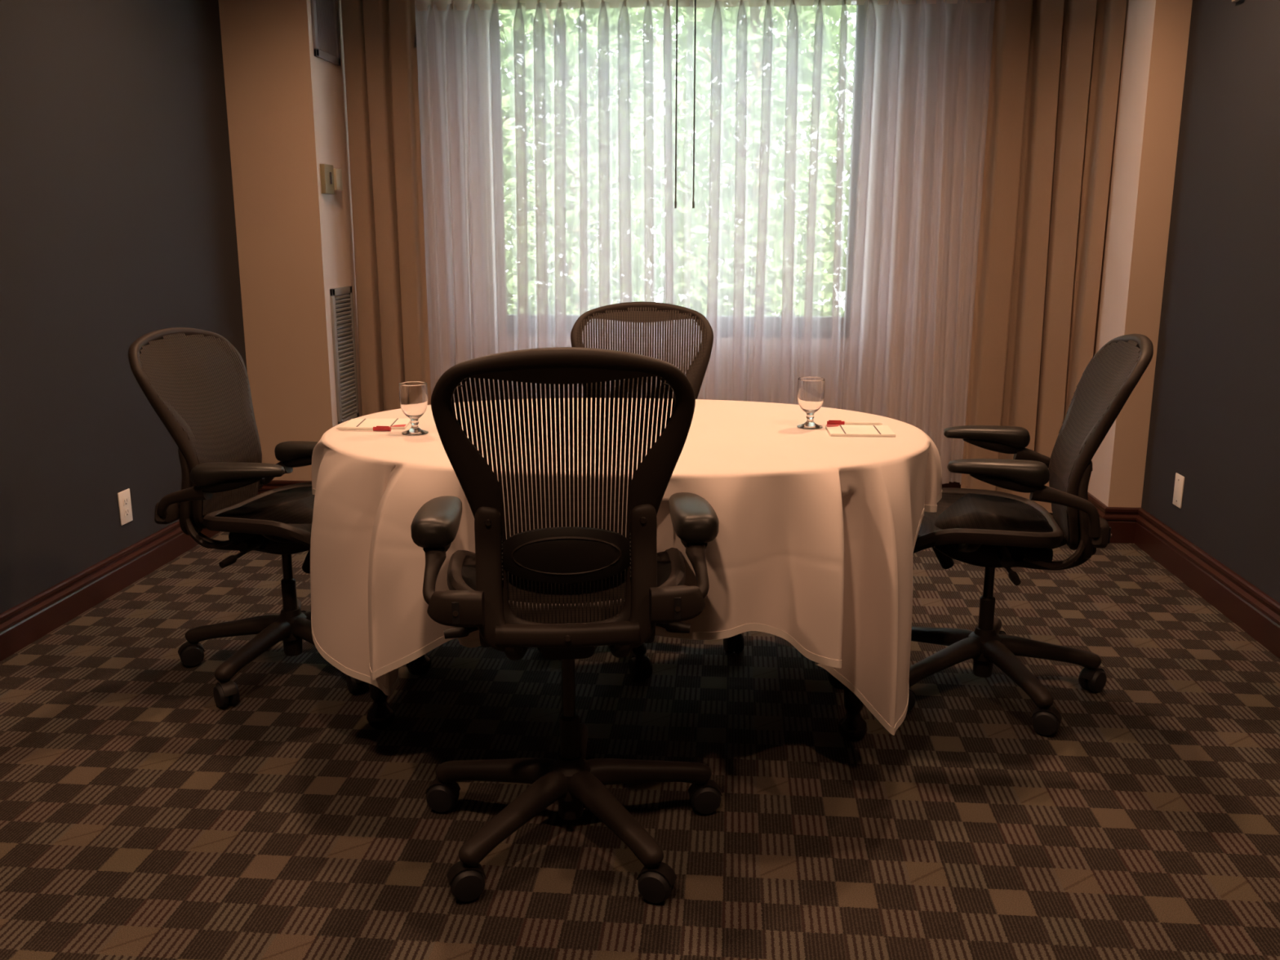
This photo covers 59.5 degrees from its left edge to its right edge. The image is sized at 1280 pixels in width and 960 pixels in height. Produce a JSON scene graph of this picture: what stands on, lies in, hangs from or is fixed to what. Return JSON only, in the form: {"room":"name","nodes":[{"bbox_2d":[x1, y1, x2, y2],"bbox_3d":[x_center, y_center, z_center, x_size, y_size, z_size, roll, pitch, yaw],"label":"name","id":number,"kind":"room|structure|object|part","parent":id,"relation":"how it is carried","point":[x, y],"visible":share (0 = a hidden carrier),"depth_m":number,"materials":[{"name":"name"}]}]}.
{"room":"meeting room","nodes":[
{"label":"meeting room","id":0,"kind":"room"},
{"bbox_2d":[0,0,247,613],"bbox_3d":[-2.071,-0.452,1.731,0.100,2.620,6.420,1,13,5],"label":"wall","id":1,"kind":"structure","parent":0,"point":[117,224],"depth_m":3.80,"materials":[{"name":"paint"}]},
{"bbox_2d":[117,488,133,525],"bbox_3d":[-1.841,0.096,4.008,0.008,0.120,0.076,1,13,5],"label":"wall outlet","id":2,"kind":"object","parent":1,"relation":"attached to","point":[124,496],"visible":1,"depth_m":4.00,"materials":[{"name":"white plastic"}]},
{"bbox_2d":[122,497,128,506],"bbox_3d":[-1.838,0.077,4.003,0.002,0.028,0.032,1,13,5],"label":"socket","id":3,"kind":"object","parent":2,"relation":"attached to","point":[125,500],"depth_m":4.00,"materials":[{"name":"grey plastic"}]},
{"bbox_2d":[124,507,129,516],"bbox_3d":[-1.838,0.116,4.012,0.002,0.028,0.032,1,13,5],"label":"socket","id":4,"kind":"object","parent":2,"relation":"attached to","point":[126,510],"depth_m":4.01,"materials":[{"name":"grey plastic"}]},
{"bbox_2d":[0,480,311,662],"bbox_3d":[-1.797,0.705,2.267,0.401,0.128,7.000,1,13,5],"label":"baseboard","id":5,"kind":"structure","parent":1,"relation":"attached to","point":[31,620],"depth_m":3.77,"materials":[{"name":"brown wood"}]},
{"bbox_2d":[0,512,1279,959],"bbox_3d":[-0.094,0.855,2.165,4.017,0.120,7.220,1,13,5],"label":"floor","id":6,"kind":"structure","parent":0,"point":[143,817],"depth_m":2.51,"materials":[{"name":"carpet"}]},
{"bbox_2d":[128,327,368,707],"bbox_3d":[-1.045,0.067,3.170,0.628,0.975,0.648,1,13,3],"label":"office chair","id":7,"kind":"object","parent":6,"relation":"on","point":[222,480],"visible":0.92,"depth_m":3.11,"materials":[{"name":"plastic"}]},
{"bbox_2d":[177,641,204,655],"bbox_3d":[-1.310,0.488,3.269,0.070,0.028,0.033,-7,14,-27],"label":"hood","id":8,"kind":"object","parent":7,"relation":"attached to","point":[188,648],"depth_m":3.25,"materials":[{"name":"black plastic"}]},
{"bbox_3d":[-1.249,-0.151,3.185,0.188,0.556,0.450,3,13,15],"label":"frame","id":9,"kind":"part","parent":7,"relation":"part of","materials":[{"name":"plastic"}]},
{"bbox_2d":[215,680,237,697],"bbox_3d":[-1.105,0.551,2.987,0.033,0.028,0.070,-10,16,-39],"label":"hood","id":10,"kind":"object","parent":7,"relation":"attached to","point":[224,688],"depth_m":2.97,"materials":[{"name":"black plastic"}]},
{"bbox_3d":[-1.176,0.434,3.256,0.298,0.089,0.059,1,13,2],"label":"leg","id":11,"kind":"part","parent":7,"relation":"part of","materials":[{"name":"plastic"}]},
{"bbox_3d":[-1.082,0.202,3.029,0.023,0.037,0.140,6,14,24],"label":"tilt lever","id":12,"kind":"part","parent":7,"relation":"part of","materials":[{"name":"black plastic"}]},
{"bbox_3d":[-1.068,0.470,3.098,0.059,0.089,0.298,5,14,20],"label":"leg","id":13,"kind":"part","parent":7,"relation":"part of","materials":[{"name":"plastic"}]},
{"bbox_3d":[-0.966,0.117,3.166,0.426,0.128,0.484,3,13,15],"label":"seat frame","id":14,"kind":"part","parent":7,"relation":"part of","materials":[{"name":"plastic"}]},
{"bbox_3d":[-0.966,0.100,3.162,0.385,0.077,0.437,3,13,15],"label":"seat","id":15,"kind":"part","parent":7,"relation":"part of","materials":[{"name":"black fabric"}]},
{"bbox_3d":[-1.055,0.400,3.406,0.059,0.089,0.298,-4,13,-15],"label":"leg","id":16,"kind":"part","parent":7,"relation":"part of","materials":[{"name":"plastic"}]},
{"bbox_3d":[-0.879,0.458,3.149,0.298,0.089,0.059,10,16,37],"label":"leg","id":17,"kind":"part","parent":7,"relation":"part of","materials":[{"name":"plastic"}]},
{"bbox_3d":[-0.908,0.216,3.108,0.067,0.092,0.038,3,13,15],"label":"tension knob","id":18,"kind":"part","parent":7,"relation":"part of","materials":[{"name":"black plastic"}]},
{"bbox_3d":[-0.871,0.415,3.340,0.298,0.089,0.059,-8,15,-33],"label":"leg","id":19,"kind":"part","parent":7,"relation":"part of","materials":[{"name":"plastic"}]},
{"bbox_2d":[355,678,363,683],"bbox_3d":[-0.775,0.531,3.077,0.033,0.028,0.070,-8,15,-31],"label":"hood","id":20,"kind":"object","parent":7,"relation":"attached to","point":[357,681],"depth_m":3.05,"materials":[{"name":"black plastic"}]},
{"bbox_2d":[218,0,361,480],"bbox_3d":[-1.587,-1.228,5.177,0.477,2.620,0.700,1,13,5],"label":"wall pier","id":21,"kind":"object","parent":6,"relation":"on","point":[286,104],"visible":0.56,"depth_m":4.86,"materials":[{"name":"beige paint"}]},
{"bbox_2d":[311,0,341,66],"bbox_3d":[-1.356,-2.046,4.814,0.012,0.465,0.300,1,13,5],"label":"air vent","id":22,"kind":"object","parent":21,"relation":"attached to","point":[325,22],"visible":1,"depth_m":4.85,"materials":[{"name":"grey metal"}]},
{"bbox_2d":[320,164,342,194],"bbox_3d":[-1.351,-1.316,4.906,0.034,0.124,0.180,1,13,5],"label":"thermostat","id":23,"kind":"object","parent":21,"relation":"attached to","point":[331,177],"visible":1,"depth_m":4.87,"materials":[{"name":"beige plastic"}]},
{"bbox_3d":[-1.345,-1.314,4.876,0.006,0.050,0.012,1,13,5],"label":"lever","id":24,"kind":"part","parent":23,"relation":"part of","materials":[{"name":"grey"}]},
{"bbox_2d":[329,285,359,424],"bbox_3d":[-1.355,-0.568,5.149,0.016,0.625,0.265,1,13,5],"label":"air vent","id":25,"kind":"object","parent":21,"relation":"attached to","point":[341,298],"visible":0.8,"depth_m":5.13,"materials":[{"name":"grey metal"}]},
{"bbox_2d":[410,346,722,903],"bbox_3d":[-0.140,0.229,2.261,0.648,1.058,0.676,-1,13,-4],"label":"office chair","id":26,"kind":"object","parent":6,"relation":"on","point":[566,593],"visible":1,"depth_m":2.03,"materials":[{"name":"plastic"}]},
{"bbox_2d":[425,777,460,795],"bbox_3d":[-0.433,0.671,2.457,0.070,0.028,0.033,2,13,9],"label":"hood","id":27,"kind":"object","parent":26,"relation":"attached to","point":[439,786],"depth_m":2.44,"materials":[{"name":"black plastic"}]},
{"bbox_3d":[-0.321,0.294,2.235,0.140,0.037,0.023,-3,13,-12],"label":"tilt lever","id":28,"kind":"part","parent":26,"relation":"part of","materials":[{"name":"black plastic"}]},
{"bbox_2d":[446,861,486,884],"bbox_3d":[-0.331,0.744,2.132,0.070,0.028,0.033,-4,13,-18],"label":"hood","id":29,"kind":"object","parent":26,"relation":"attached to","point":[462,873],"depth_m":2.11,"materials":[{"name":"black plastic"}]},
{"bbox_3d":[-0.304,0.626,2.404,0.298,0.089,0.059,4,13,18],"label":"leg","id":30,"kind":"part","parent":26,"relation":"part of","materials":[{"name":"plastic"}]},
{"bbox_3d":[-0.246,0.667,2.221,0.059,0.089,0.298,9,16,36],"label":"leg","id":31,"kind":"part","parent":26,"relation":"part of","materials":[{"name":"plastic"}]},
{"bbox_3d":[-0.130,0.037,1.962,0.450,0.556,0.188,-1,13,-4],"label":"frame","id":32,"kind":"part","parent":26,"relation":"part of","materials":[{"name":"plastic"}]},
{"bbox_3d":[-0.149,0.224,2.304,0.484,0.128,0.426,-1,13,-4],"label":"seat frame","id":33,"kind":"part","parent":26,"relation":"part of","materials":[{"name":"plastic"}]},
{"bbox_3d":[-0.149,0.207,2.300,0.437,0.077,0.385,-1,13,-4],"label":"seat","id":34,"kind":"part","parent":26,"relation":"part of","materials":[{"name":"black fabric"}]},
{"bbox_3d":[-0.144,0.602,2.514,0.059,0.089,0.298,0,13,1],"label":"leg","id":35,"kind":"part","parent":26,"relation":"part of","materials":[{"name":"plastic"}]},
{"bbox_2d":[586,742,589,754],"bbox_3d":[-0.146,0.625,2.658,0.033,0.028,0.070,-4,13,-19],"label":"hood","id":36,"kind":"object","parent":26,"relation":"attached to","point":[588,743],"depth_m":2.64,"materials":[{"name":"black plastic"}]},
{"bbox_3d":[-0.050,0.668,2.219,0.059,0.089,0.298,-9,15,-34],"label":"leg","id":37,"kind":"part","parent":26,"relation":"part of","materials":[{"name":"plastic"}]},
{"bbox_3d":[0.013,0.627,2.400,0.298,0.089,0.059,-4,13,-17],"label":"leg","id":38,"kind":"part","parent":26,"relation":"part of","materials":[{"name":"plastic"}]},
{"bbox_2d":[636,862,676,886],"bbox_3d":[0.031,0.745,2.127,0.070,0.028,0.033,5,13,19],"label":"hood","id":39,"kind":"object","parent":26,"relation":"attached to","point":[659,874],"depth_m":2.11,"materials":[{"name":"black plastic"}]},
{"bbox_3d":[0.032,0.289,2.257,0.140,0.037,0.023,1,13,5],"label":"tilt lever","id":40,"kind":"part","parent":26,"relation":"part of","materials":[{"name":"black plastic"}]},
{"bbox_2d":[688,778,722,797],"bbox_3d":[0.142,0.672,2.449,0.070,0.028,0.033,-2,13,-7],"label":"hood","id":41,"kind":"object","parent":26,"relation":"attached to","point":[706,788],"depth_m":2.43,"materials":[{"name":"black plastic"}]},
{"bbox_2d":[366,653,866,742],"bbox_3d":[-0.039,0.244,2.910,1.484,0.745,1.051,1,13,5],"label":"table","id":42,"kind":"object","parent":6,"relation":"on","point":[852,727],"visible":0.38,"depth_m":2.84,"materials":[{"name":"black wood"}]},
{"bbox_3d":[-0.665,0.310,2.808,0.080,0.660,0.080,1,13,5],"label":"leg","id":43,"kind":"part","parent":42,"relation":"part of","materials":[{"name":"black wood"}]},
{"bbox_3d":[-0.636,0.232,3.154,0.080,0.660,0.080,1,13,5],"label":"leg","id":44,"kind":"part","parent":42,"relation":"part of","materials":[{"name":"black wood"}]},
{"bbox_2d":[310,397,942,735],"bbox_3d":[-0.039,0.161,2.894,1.623,0.598,1.160,1,13,5],"label":"tablecloth","id":45,"kind":"object","parent":42,"relation":"on","point":[812,549],"visible":0.72,"depth_m":2.42,"materials":[{"name":"white fabric"}]},
{"bbox_2d":[336,426,391,431],"bbox_3d":[-0.689,-0.129,2.789,0.140,0.012,0.010,1,13,6],"label":"pen","id":46,"kind":"object","parent":45,"relation":"on","point":[377,428],"visible":1,"depth_m":2.78,"materials":[{"name":"white plastic"}]},
{"bbox_2d":[342,417,410,429],"bbox_3d":[-0.672,-0.144,2.869,0.156,0.006,0.128,-1,13,-3],"label":"notepad","id":47,"kind":"object","parent":45,"relation":"on","point":[395,424],"visible":0.85,"depth_m":2.86,"materials":[{"name":"white paper"}]},
{"bbox_2d":[390,424,405,426],"bbox_3d":[-0.611,-0.138,2.826,0.037,0.001,0.033,-1,13,-3],"label":"print","id":48,"kind":"object","parent":47,"relation":"on","point":[391,425],"depth_m":2.82,"materials":[{"name":"red"}]},
{"bbox_2d":[399,381,428,435],"bbox_3d":[-0.552,-0.175,2.739,0.068,0.124,0.068,1,13,5],"label":"goblet","id":49,"kind":"object","parent":45,"relation":"on","point":[413,395],"visible":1,"depth_m":2.71,"materials":[{"name":"clear glass"}]},
{"bbox_2d":[796,377,825,429],"bbox_3d":[0.430,-0.194,2.822,0.068,0.124,0.068,1,13,5],"label":"goblet","id":50,"kind":"object","parent":45,"relation":"on","point":[811,390],"visible":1,"depth_m":2.80,"materials":[{"name":"clear glass"}]},
{"bbox_2d":[826,420,882,425],"bbox_3d":[0.549,-0.146,2.864,0.140,0.012,0.010,1,13,5],"label":"pen","id":51,"kind":"object","parent":45,"relation":"on","point":[829,422],"visible":0.98,"depth_m":2.86,"materials":[{"name":"white plastic"}]},
{"bbox_2d":[825,424,895,436],"bbox_3d":[0.544,-0.122,2.773,0.156,0.006,0.128,1,13,4],"label":"notepad","id":52,"kind":"object","parent":45,"relation":"on","point":[833,429],"visible":1,"depth_m":2.76,"materials":[{"name":"white paper"}]},
{"bbox_2d":[826,424,840,426],"bbox_3d":[0.489,-0.136,2.821,0.037,0.001,0.033,1,13,4],"label":"print","id":53,"kind":"object","parent":52,"relation":"on","point":[827,425],"depth_m":2.82,"materials":[{"name":"red"}]},
{"bbox_3d":[0.560,0.254,3.056,0.080,0.660,0.080,1,13,5],"label":"leg","id":54,"kind":"part","parent":42,"relation":"part of","materials":[{"name":"black wood"}]},
{"bbox_3d":[0.533,0.326,2.740,0.080,0.660,0.080,1,13,5],"label":"leg","id":55,"kind":"part","parent":42,"relation":"part of","materials":[{"name":"black wood"}]},
{"bbox_2d":[537,301,744,679],"bbox_3d":[-0.008,0.000,3.365,0.619,1.020,0.682,-1,13,-4],"label":"office chair","id":56,"kind":"object","parent":6,"relation":"on","point":[640,664],"visible":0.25,"depth_m":3.52,"materials":[{"name":"plastic"}]},
{"bbox_3d":[0.001,0.427,3.289,0.059,0.089,0.298,0,13,1],"label":"leg","id":57,"kind":"part","parent":56,"relation":"part of","materials":[{"name":"plastic"}]},
{"bbox_2d":[631,654,650,670],"bbox_3d":[0.002,0.510,3.169,0.033,0.028,0.070,-4,13,-19],"label":"hood","id":58,"kind":"object","parent":56,"relation":"attached to","point":[639,662],"depth_m":3.15,"materials":[{"name":"black plastic"}]},
{"bbox_3d":[0.006,-0.281,3.554,0.450,0.556,0.188,0,13,1],"label":"frame","id":59,"kind":"part","parent":56,"relation":"part of","materials":[{"name":"plastic"}]},
{"bbox_2d":[730,633,742,644],"bbox_3d":[0.281,0.467,3.362,0.033,0.028,0.070,-2,13,-11],"label":"hood","id":60,"kind":"object","parent":56,"relation":"attached to","point":[736,639],"depth_m":3.34,"materials":[{"name":"black plastic"}]},
{"bbox_2d":[906,333,1153,736],"bbox_3d":[0.981,0.098,3.012,0.627,0.985,0.637,1,13,5],"label":"office chair","id":61,"kind":"object","parent":6,"relation":"on","point":[988,529],"visible":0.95,"depth_m":2.94,"materials":[{"name":"plastic"}]},
{"bbox_3d":[0.825,0.447,3.201,0.298,0.089,0.059,11,17,40],"label":"leg","id":62,"kind":"part","parent":61,"relation":"part of","materials":[{"name":"plastic"}]},
{"bbox_3d":[0.842,0.203,3.119,0.067,0.092,0.038,2,13,11],"label":"tension knob","id":63,"kind":"part","parent":61,"relation":"part of","materials":[{"name":"black plastic"}]},
{"bbox_3d":[0.808,0.489,3.011,0.298,0.089,0.059,-8,15,-30],"label":"leg","id":64,"kind":"part","parent":61,"relation":"part of","materials":[{"name":"plastic"}]},
{"bbox_3d":[0.907,0.121,3.025,0.385,0.077,0.437,2,13,11],"label":"seat","id":65,"kind":"part","parent":61,"relation":"part of","materials":[{"name":"black fabric"}]},
{"bbox_3d":[0.907,0.137,3.029,0.426,0.128,0.484,2,13,11],"label":"seat frame","id":66,"kind":"part","parent":61,"relation":"part of","materials":[{"name":"plastic"}]},
{"bbox_3d":[1.015,0.437,3.245,0.059,0.089,0.298,5,14,22],"label":"leg","id":67,"kind":"part","parent":61,"relation":"part of","materials":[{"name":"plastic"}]},
{"bbox_3d":[0.944,0.230,2.858,0.023,0.037,0.140,0,13,2],"label":"tilt lever","id":68,"kind":"part","parent":61,"relation":"part of","materials":[{"name":"black plastic"}]},
{"bbox_3d":[0.989,0.506,2.937,0.059,0.089,0.298,-3,13,-13],"label":"leg","id":69,"kind":"part","parent":61,"relation":"part of","materials":[{"name":"plastic"}]},
{"bbox_2d":[1031,706,1062,723],"bbox_3d":[1.026,0.588,2.826,0.070,0.028,0.033,6,14,26],"label":"hood","id":70,"kind":"object","parent":61,"relation":"attached to","point":[1042,714],"depth_m":2.81,"materials":[{"name":"black plastic"}]},
{"bbox_3d":[1.117,0.474,3.082,0.298,0.089,0.059,1,13,5],"label":"leg","id":71,"kind":"part","parent":61,"relation":"part of","materials":[{"name":"plastic"}]},
{"bbox_2d":[1080,666,1105,680],"bbox_3d":[1.250,0.528,3.089,0.070,0.028,0.033,-9,15,-34],"label":"hood","id":72,"kind":"object","parent":61,"relation":"attached to","point":[1087,673],"depth_m":3.07,"materials":[{"name":"black plastic"}]},
{"bbox_3d":[1.194,-0.101,2.919,0.188,0.556,0.450,2,13,11],"label":"frame","id":73,"kind":"part","parent":61,"relation":"part of","materials":[{"name":"plastic"}]},
{"bbox_2d":[1088,0,1192,507],"bbox_3d":[2.053,-1.132,4.749,0.230,2.620,0.970,1,13,5],"label":"wall pier","id":74,"kind":"object","parent":6,"relation":"on","point":[1157,32],"visible":0.33,"depth_m":4.35,"materials":[{"name":"beige paint"}]},
{"bbox_2d":[418,3,986,460],"bbox_3d":[0.325,-1.257,5.305,3.310,2.620,0.120,1,13,5],"label":"wall","id":75,"kind":"structure","parent":0,"point":[907,85],"depth_m":5.25,"materials":[{"name":"white paint"}]},
{"bbox_2d":[512,4,862,338],"bbox_3d":[0.159,-1.459,5.258,1.710,1.565,0.070,1,13,5],"label":"window","id":76,"kind":"structure","parent":75,"relation":"in","point":[823,318],"depth_m":5.26,"materials":[{"name":"grey metal"}]},
{"bbox_2d":[942,471,960,488],"bbox_3d":[0.319,-0.026,5.509,3.310,0.128,0.024,1,13,5],"label":"baseboard","id":77,"kind":"structure","parent":75,"relation":"attached to","point":[951,485],"depth_m":5.41,"materials":[{"name":"brown wood"}]},
{"bbox_3d":[0.315,-2.312,4.893,3.250,0.120,0.220,1,13,5],"label":"track","id":78,"kind":"object","parent":75,"relation":"attached to","visible":0},
{"bbox_2d":[341,0,431,416],"bbox_3d":[-1.175,-1.140,5.170,0.342,2.428,0.107,1,13,5],"label":"drape","id":79,"kind":"object","parent":78,"relation":"hanging from","point":[380,36],"visible":0.71,"depth_m":5.11,"materials":[{"name":"beige fabric"}]},
{"bbox_2d":[414,0,693,402],"bbox_3d":[-0.442,-1.131,5.190,1.355,2.285,0.069,1,13,5],"label":"sheer curtain","id":80,"kind":"object","parent":78,"relation":"hanging from","point":[562,80],"visible":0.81,"depth_m":5.11,"materials":[{"name":"white fabric"}]},
{"bbox_2d":[674,0,677,208],"bbox_3d":[0.162,-1.743,4.956,0.010,1.052,0.056,1,13,5],"label":"wand","id":81,"kind":"object","parent":78,"relation":"hanging from","point":[675,202],"visible":1,"depth_m":4.95,"materials":[{"name":"grey plastic"}]},
{"bbox_2d":[692,0,696,208],"bbox_3d":[0.242,-1.742,4.949,0.010,1.052,0.056,1,13,5],"label":"wand","id":82,"kind":"object","parent":78,"relation":"hanging from","point":[693,202],"visible":1,"depth_m":4.94,"materials":[{"name":"grey plastic"}]},
{"bbox_2d":[683,0,995,484],"bbox_3d":[0.905,-1.112,5.105,1.405,2.285,0.069,1,13,5],"label":"sheer curtain","id":83,"kind":"object","parent":78,"relation":"hanging from","point":[716,15],"visible":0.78,"depth_m":5.07,"materials":[{"name":"white fabric"}]},
{"bbox_2d":[960,0,1127,512],"bbox_3d":[1.732,-1.063,4.826,0.580,2.428,0.140,11,17,41],"label":"drape","id":84,"kind":"object","parent":78,"relation":"hanging from","point":[1055,64],"visible":0.79,"depth_m":4.80,"materials":[{"name":"beige fabric"}]},
{"bbox_2d":[1141,0,1279,603],"bbox_3d":[1.822,-0.350,1.282,0.100,2.620,6.150,1,13,5],"label":"wall","id":85,"kind":"structure","parent":0,"point":[1215,422],"depth_m":3.80,"materials":[{"name":"paint"}]},
{"bbox_2d":[1172,472,1184,508],"bbox_3d":[1.994,0.039,4.148,0.007,0.120,0.076,1,13,5],"label":"wall plate","id":86,"kind":"object","parent":85,"relation":"attached to","point":[1180,479],"visible":1,"depth_m":4.14,"materials":[{"name":"white plastic"}]},
{"bbox_2d":[1087,491,1279,658],"bbox_3d":[1.730,0.761,1.978,0.154,0.145,7.000,1,13,5],"label":"baseboard","id":87,"kind":"structure","parent":85,"relation":"attached to","point":[1256,613],"depth_m":3.90,"materials":[{"name":"brown wood"}]},
{"label":"outside","id":88,"kind":"structure","parent":0,"visible":0},
{"bbox_3d":[1.145,-1.455,13.733,24.000,0.100,16.470,1,13,5],"label":"ground","id":89,"kind":"structure","parent":88,"visible":0},
{"bbox_2d":[505,31,552,302],"bbox_3d":[-1.508,-3.032,9.951,1.688,4.645,1.464,7,14,28],"label":"leafy tree","id":90,"kind":"object","parent":89,"relation":"on","point":[508,40],"visible":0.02,"depth_m":9.89,"materials":[{"name":"green plant"}]},
{"bbox_2d":[502,7,660,314],"bbox_3d":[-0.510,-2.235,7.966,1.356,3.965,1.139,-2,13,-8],"label":"window pane","id":91,"kind":"object","parent":89,"relation":"on","point":[506,12],"visible":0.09,"depth_m":7.75,"materials":[{"name":"glass"}]},
{"bbox_2d":[591,7,751,311],"bbox_3d":[0.244,-3.049,9.992,1.740,4.661,1.434,1,13,5],"label":"leafy tree","id":92,"kind":"object","parent":89,"relation":"on","point":[682,76],"visible":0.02,"depth_m":9.82,"materials":[{"name":"green plant"}]},
{"bbox_2d":[658,5,835,315],"bbox_3d":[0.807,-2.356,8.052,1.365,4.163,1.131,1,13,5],"label":"window pane","id":93,"kind":"object","parent":89,"relation":"on","point":[700,81],"visible":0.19,"depth_m":7.88,"materials":[{"name":"glass"}]},
{"bbox_2d":[771,4,856,315],"bbox_3d":[1.940,-2.974,9.672,1.785,4.656,1.422,1,13,5],"label":"leafy tree","id":94,"kind":"object","parent":89,"relation":"on","point":[848,156],"visible":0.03,"depth_m":9.56,"materials":[{"name":"green plant"}]}
]}

